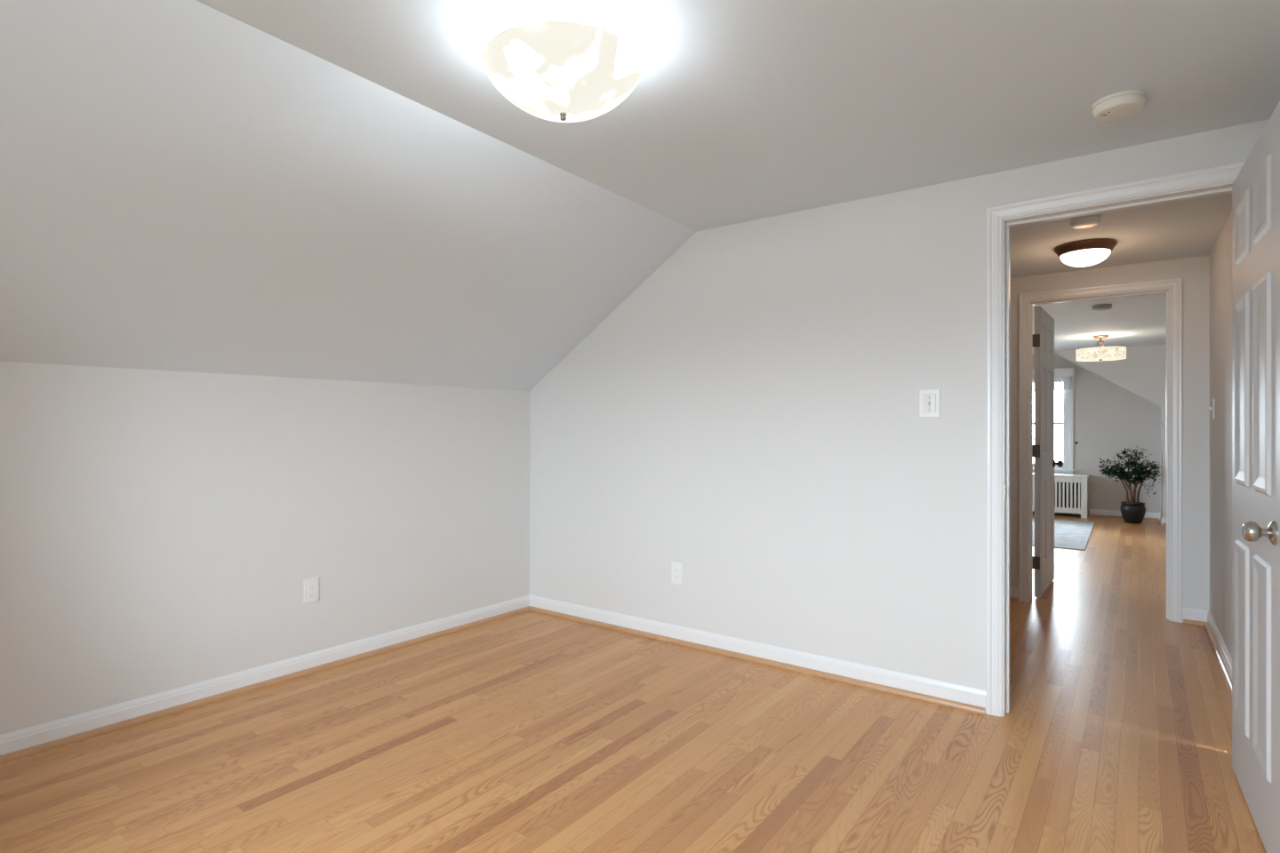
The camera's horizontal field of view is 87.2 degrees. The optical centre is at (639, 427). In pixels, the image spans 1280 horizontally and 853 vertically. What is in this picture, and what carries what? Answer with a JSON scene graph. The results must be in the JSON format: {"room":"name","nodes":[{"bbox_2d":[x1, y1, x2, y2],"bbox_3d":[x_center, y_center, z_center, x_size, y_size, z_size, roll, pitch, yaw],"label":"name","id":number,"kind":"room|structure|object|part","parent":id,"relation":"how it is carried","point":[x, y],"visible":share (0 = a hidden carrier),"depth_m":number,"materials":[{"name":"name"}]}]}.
{"room":"empty attic bedroom","nodes":[
{"label":"empty attic bedroom","id":0,"kind":"room"},
{"bbox_2d":[0,361,529,735],"bbox_3d":[-2.100,0.477,2.757,0.120,1.435,4.567,0,0,38],"label":"wall","id":1,"kind":"structure","parent":0,"point":[161,531],"depth_m":2.98,"materials":[{"name":"white paint"}]},
{"bbox_2d":[0,595,529,763],"bbox_3d":[-2.041,1.149,2.711,0.030,0.092,4.327,0,0,38],"label":"baseboard","id":2,"kind":"structure","parent":1,"relation":"attached to","point":[37,739],"depth_m":2.98,"materials":[{"name":"white wood"}]},
{"bbox_2d":[304,577,319,604],"bbox_3d":[-1.607,0.798,3.287,0.009,0.118,0.072,0,0,38],"label":"wall outlet","id":3,"kind":"object","parent":1,"relation":"attached to","point":[311,586],"visible":1,"depth_m":3.28,"materials":[{"name":"white plastic"}]},
{"bbox_2d":[308,584,315,598],"bbox_3d":[-1.605,0.798,3.286,0.006,0.066,0.033,0,0,36],"label":"receptacle","id":4,"kind":"object","parent":3,"relation":"attached to","point":[311,587],"depth_m":3.29,"materials":[{"name":"white plastic"}]},
{"bbox_2d":[0,0,696,391],"bbox_3d":[-1.550,-0.697,2.359,1.501,0.924,4.444,0,0,36],"label":"ceiling","id":5,"kind":"structure","parent":0,"point":[186,186],"depth_m":2.38,"materials":[{"name":"white paint"}]},
{"bbox_2d":[0,512,1266,852],"bbox_3d":[1.884,1.255,4.680,6.800,0.120,12.800,0,0,36],"label":"floor","id":6,"kind":"structure","parent":0,"point":[530,732],"depth_m":2.47,"materials":[{"name":"brown wood"}]},
{"bbox_2d":[1032,472,1088,519],"bbox_3d":[5.421,0.915,9.314,1.324,0.560,0.355,0,0,36],"label":"radiator cover","id":7,"kind":"object","parent":6,"relation":"on","point":[1076,479],"visible":0.34,"depth_m":8.93,"materials":[{"name":"white paint"}]},
{"bbox_3d":[5.952,0.926,8.956,0.020,0.538,0.318,0,0,36],"label":"panel","id":8,"kind":"part","parent":7,"relation":"part of","materials":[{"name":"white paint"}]},
{"bbox_2d":[1032,518,1094,550],"bbox_3d":[4.048,1.189,8.112,2.312,0.010,2.380,0,0,36],"label":"area rug","id":9,"kind":"object","parent":6,"relation":"on","point":[1075,535],"visible":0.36,"depth_m":7.49,"materials":[{"name":"grey fabric"}]},
{"bbox_2d":[1097,444,1162,523],"bbox_3d":[6.126,0.701,8.419,0.689,0.988,0.441,0,0,36],"label":"potted plant","id":10,"kind":"object","parent":6,"relation":"on","point":[1132,511],"visible":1,"depth_m":8.38,"materials":[{"name":"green plant"}]},
{"bbox_3d":[6.035,0.744,8.525,0.281,0.444,0.089,0,0,36],"label":"stem","id":11,"kind":"part","parent":10,"relation":"part of","materials":[{"name":"brown plant"}]},
{"bbox_3d":[6.160,0.637,8.504,0.188,0.659,0.089,0,0,36],"label":"stem","id":12,"kind":"part","parent":10,"relation":"part of","materials":[{"name":"brown plant"}]},
{"bbox_3d":[6.057,0.727,8.431,0.169,0.480,0.174,0,0,-11],"label":"stem","id":13,"kind":"part","parent":10,"relation":"part of","materials":[{"name":"brown plant"}]},
{"bbox_3d":[6.192,0.670,8.389,0.171,0.591,0.136,0,0,23],"label":"stem","id":14,"kind":"part","parent":10,"relation":"part of","materials":[{"name":"brown plant"}]},
{"bbox_3d":[6.176,1.068,8.418,0.262,0.254,0.262,0,0,36],"label":"pot","id":15,"kind":"part","parent":10,"relation":"part of","materials":[{"name":"black ceramic"}]},
{"bbox_3d":[6.317,0.728,8.368,0.213,0.475,0.103,0,0,-4],"label":"stem","id":16,"kind":"part","parent":10,"relation":"part of","materials":[{"name":"brown plant"}]},
{"bbox_2d":[195,0,1279,231],"bbox_3d":[0.066,-1.111,1.193,2.485,0.116,4.434,0,0,36],"label":"ceiling","id":17,"kind":"structure","parent":0,"point":[738,111],"depth_m":2.05,"materials":[{"name":"white paint"}]},
{"bbox_2d":[481,18,642,122],"bbox_3d":[-0.210,-0.951,1.834,0.432,0.228,0.432,0,0,36],"label":"ceiling light","id":18,"kind":"object","parent":17,"relation":"attached to","point":[560,70],"visible":1,"depth_m":1.72,"materials":[{"name":"white glass"}]},
{"bbox_2d":[1092,90,1146,121],"bbox_3d":[1.552,-1.037,2.179,0.144,0.041,0.144,0,0,0],"label":"smoke detector","id":19,"kind":"object","parent":17,"relation":"attached to","point":[1122,105],"visible":1,"depth_m":2.14,"materials":[{"name":"white plastic"}]},
{"bbox_3d":[1.552,-1.052,2.179,0.144,0.010,0.144,0,0,0],"label":"mounting plate","id":20,"kind":"part","parent":19,"relation":"part of","materials":[{"name":"white plastic"}]},
{"bbox_2d":[529,119,1269,690],"bbox_3d":[0.805,0.045,3.367,3.722,2.300,0.115,0,0,37],"label":"wall","id":21,"kind":"structure","parent":0,"point":[747,419],"depth_m":3.29,"materials":[{"name":"white paint"}]},
{"bbox_2d":[671,561,682,584],"bbox_3d":[0.205,0.811,3.735,0.072,0.118,0.009,0,0,36],"label":"wall outlet","id":22,"kind":"object","parent":21,"relation":"attached to","point":[676,568],"visible":1,"depth_m":3.73,"materials":[{"name":"white plastic"}]},
{"bbox_2d":[673,567,679,579],"bbox_3d":[0.204,0.811,3.733,0.033,0.066,0.004,0,0,37],"label":"receptacle","id":23,"kind":"object","parent":22,"relation":"attached to","point":[676,569],"depth_m":3.73,"materials":[{"name":"white plastic"}]},
{"bbox_2d":[529,594,986,714],"bbox_3d":[0.356,1.149,3.610,2.711,0.092,0.030,0,0,37],"label":"baseboard","id":24,"kind":"structure","parent":21,"relation":"attached to","point":[952,695],"depth_m":3.35,"materials":[{"name":"white wood"}]},
{"bbox_2d":[919,389,940,417],"bbox_3d":[1.268,-0.105,2.944,0.085,0.122,0.016,0,0,36],"label":"light switch","id":25,"kind":"object","parent":21,"relation":"attached to","point":[929,399],"visible":1,"depth_m":2.94,"materials":[{"name":"white plastic"}]},
{"bbox_2d":[986,100,1279,852],"bbox_3d":[1.630,0.139,2.296,0.890,2.113,0.905,0,0,36],"label":"door","id":26,"kind":"structure","parent":21,"relation":"in","point":[1253,184],"depth_m":2.15,"materials":[{"name":"white wood"}]},
{"bbox_3d":[1.519,0.265,2.794,0.002,0.060,0.028,0,0,37],"label":"strike plate","id":27,"kind":"part","parent":26,"relation":"part of","materials":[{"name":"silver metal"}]},
{"bbox_3d":[1.803,0.139,2.545,0.880,2.113,0.019,0,0,37],"label":"casing","id":28,"kind":"part","parent":26,"relation":"part of","materials":[{"name":"white wood"}]},
{"bbox_3d":[1.654,0.280,1.797,0.066,0.055,0.055,0,0,34],"label":"knob","id":29,"kind":"part","parent":26,"relation":"part of","materials":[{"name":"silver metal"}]},
{"bbox_2d":[1032,354,1160,515],"bbox_3d":[5.489,0.045,9.613,6.300,2.300,0.140,0,0,36],"label":"wall","id":30,"kind":"structure","parent":0,"point":[1109,420],"depth_m":8.98,"materials":[{"name":"grey paint"}]},
{"bbox_2d":[1032,376,1075,473],"bbox_3d":[5.570,-0.051,9.521,1.020,1.423,0.175,0,0,36],"label":"window","id":31,"kind":"structure","parent":30,"relation":"in","point":[1068,423],"depth_m":9.24,"materials":[{"name":"white"}]},
{"bbox_3d":[5.583,0.236,9.539,0.790,0.618,0.030,0,0,36],"label":"sash","id":32,"kind":"part","parent":31,"relation":"part of","materials":[{"name":"white"}]},
{"bbox_2d":[1032,368,1074,408],"bbox_3d":[5.511,-0.532,9.434,0.985,0.555,0.085,0,0,36],"label":"window blind","id":33,"kind":"object","parent":31,"relation":"attached to","point":[1060,375],"visible":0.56,"depth_m":9.21,"materials":[{"name":"white"}]},
{"bbox_3d":[5.771,-0.475,9.231,0.004,0.440,0.004,0,0,36],"label":"cord","id":34,"kind":"part","parent":33,"relation":"part of","materials":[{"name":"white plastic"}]},
{"bbox_3d":[5.547,0.587,9.488,1.020,0.024,0.095,0,0,36],"label":"sill","id":35,"kind":"part","parent":31,"relation":"part of","materials":[{"name":"white wood"}]},
{"bbox_3d":[5.604,-0.356,9.568,0.790,0.638,0.030,0,0,36],"label":"sash","id":36,"kind":"part","parent":31,"relation":"part of","materials":[{"name":"white"}]},
{"bbox_3d":[5.540,-0.094,9.479,0.966,1.338,0.019,0,0,36],"label":"casing","id":37,"kind":"part","parent":31,"relation":"part of","materials":[{"name":"white wood"}]},
{"bbox_2d":[1090,480,1096,490],"bbox_3d":[6.121,0.785,9.068,0.072,0.118,0.009,0,0,36],"label":"wall outlet","id":38,"kind":"object","parent":30,"relation":"attached to","point":[1093,484],"visible":1,"depth_m":9.07,"materials":[{"name":"beige plastic"}]},
{"bbox_2d":[1089,509,1159,519],"bbox_3d":[6.389,1.149,8.862,0.760,0.092,0.030,0,0,36],"label":"baseboard","id":39,"kind":"structure","parent":30,"relation":"attached to","point":[1116,514],"depth_m":8.93,"materials":[{"name":"white wood"}]},
{"bbox_3d":[6.385,1.183,8.856,0.760,0.023,0.016,0,0,36],"label":"shoe moulding","id":40,"kind":"part","parent":39,"relation":"part of","materials":[{"name":"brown wood"}]},
{"bbox_2d":[1009,255,1209,610],"bbox_3d":[2.186,0.030,5.014,6.300,2.330,0.115,0,0,36],"label":"wall","id":41,"kind":"structure","parent":0,"point":[1195,271],"depth_m":4.11,"materials":[{"name":"white paint"}]},
{"bbox_2d":[1009,586,1018,601],"bbox_3d":[1.948,1.149,5.096,1.619,0.092,0.030,0,0,36],"label":"baseboard","id":42,"kind":"structure","parent":41,"relation":"attached to","point":[1013,590],"depth_m":4.64,"materials":[{"name":"white"}]},
{"bbox_3d":[1.942,1.183,5.091,1.615,0.023,0.016,0,0,36],"label":"shoe moulding","id":43,"kind":"part","parent":42,"relation":"part of","materials":[{"name":"brown wood"}]},
{"bbox_2d":[1018,277,1182,623],"bbox_3d":[3.220,0.139,4.727,0.875,2.113,0.893,0,0,36],"label":"door","id":44,"kind":"structure","parent":41,"relation":"in","point":[1043,340],"depth_m":4.61,"materials":[{"name":"white wood"}]},
{"bbox_3d":[3.230,0.280,5.189,0.066,0.055,0.055,0,0,38],"label":"knob","id":45,"kind":"part","parent":44,"relation":"part of","materials":[{"name":"grey metal"}]},
{"bbox_2d":[1182,607,1208,625],"bbox_3d":[3.370,1.149,4.074,0.129,0.092,0.030,0,0,36],"label":"baseboard","id":46,"kind":"structure","parent":41,"relation":"attached to","point":[1197,617],"depth_m":4.08,"materials":[{"name":"white wood"}]},
{"bbox_3d":[3.368,1.183,4.067,0.125,0.023,0.016,0,0,36],"label":"shoe moulding","id":47,"kind":"part","parent":46,"relation":"part of","materials":[{"name":"brown wood"}]},
{"bbox_2d":[1054,344,1166,525],"bbox_3d":[6.734,0.070,8.313,2.760,2.250,0.520,0,0,36],"label":"wall","id":48,"kind":"structure","parent":0,"point":[1142,373],"depth_m":8.37,"materials":[{"name":"white paint"}]},
{"bbox_2d":[1158,512,1162,525],"bbox_3d":[6.547,1.149,8.457,0.030,0.092,0.504,0,0,36],"label":"baseboard","id":49,"kind":"structure","parent":48,"relation":"attached to","point":[1160,520],"depth_m":8.37,"materials":[{"name":"white wood"}]},
{"bbox_2d":[1009,192,1231,355],"bbox_3d":[3.247,-1.077,6.492,6.500,0.120,7.825,0,0,36],"label":"ceiling","id":50,"kind":"structure","parent":0,"point":[1189,228],"depth_m":3.97,"materials":[{"name":"white paint"}]},
{"bbox_2d":[1069,214,1101,228],"bbox_3d":[2.212,-1.019,3.336,0.132,0.036,0.132,0,0,0],"label":"smoke detector","id":51,"kind":"object","parent":50,"relation":"attached to","point":[1085,221],"visible":1,"depth_m":3.30,"materials":[{"name":"white plastic"}]},
{"bbox_3d":[2.212,-1.033,3.336,0.132,0.009,0.132,0,0,0],"label":"mounting plate","id":52,"kind":"part","parent":51,"relation":"part of","materials":[{"name":"white plastic"}]},
{"bbox_2d":[1054,238,1117,266],"bbox_3d":[2.538,-0.979,3.833,0.300,0.116,0.300,0,0,36],"label":"ceiling light","id":53,"kind":"object","parent":50,"relation":"attached to","point":[1087,252],"visible":1,"depth_m":3.75,"materials":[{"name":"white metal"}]},
{"bbox_2d":[1075,335,1126,361],"bbox_3d":[5.107,-0.877,7.450,0.460,0.280,0.460,0,0,0],"label":"pendant light","id":54,"kind":"object","parent":50,"relation":"hanging from","point":[1098,354],"visible":1,"depth_m":7.31,"materials":[{"name":"brown metal"}]},
{"bbox_3d":[5.107,-0.928,7.450,0.451,0.138,0.016,0,0,0],"label":"forked stem","id":55,"kind":"part","parent":54,"relation":"part of","materials":[{"name":"brown metal"}]},
{"bbox_3d":[5.107,-0.812,7.450,0.460,0.120,0.460,0,0,0],"label":"lamp shade","id":56,"kind":"part","parent":54,"relation":"part of","materials":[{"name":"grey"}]},
{"bbox_2d":[1077,357,1125,361],"bbox_3d":[5.107,-0.757,7.450,0.448,0.004,0.448,0,0,0],"label":"diffuser","id":57,"kind":"object","parent":54,"relation":"attached to","point":[1079,359],"depth_m":7.46,"materials":[{"name":"white glass"}]},
{"bbox_2d":[1091,304,1111,311],"bbox_3d":[3.847,-0.998,5.596,0.140,0.039,0.140,0,0,0],"label":"smoke detector","id":58,"kind":"object","parent":50,"relation":"attached to","point":[1101,307],"visible":1,"depth_m":5.56,"materials":[{"name":"grey plastic"}]},
{"bbox_2d":[1209,211,1231,656],"bbox_3d":[2.876,0.030,3.199,0.090,2.330,2.028,0,0,36],"label":"wall","id":59,"kind":"structure","parent":0,"point":[1220,256],"depth_m":3.58,"materials":[{"name":"white paint"}]},
{"bbox_2d":[1208,399,1214,419],"bbox_3d":[3.283,-0.105,3.860,0.020,0.118,0.072,0,0,36],"label":"light switch","id":60,"kind":"object","parent":59,"relation":"attached to","point":[1212,408],"visible":1,"depth_m":3.84,"materials":[{"name":"white plastic"}]},
{"bbox_2d":[1203,610,1231,695],"bbox_3d":[2.828,1.149,3.234,0.030,0.092,2.028,0,0,36],"label":"baseboard","id":61,"kind":"structure","parent":59,"relation":"attached to","point":[1222,654],"depth_m":3.47,"materials":[{"name":"white wood"}]}
]}

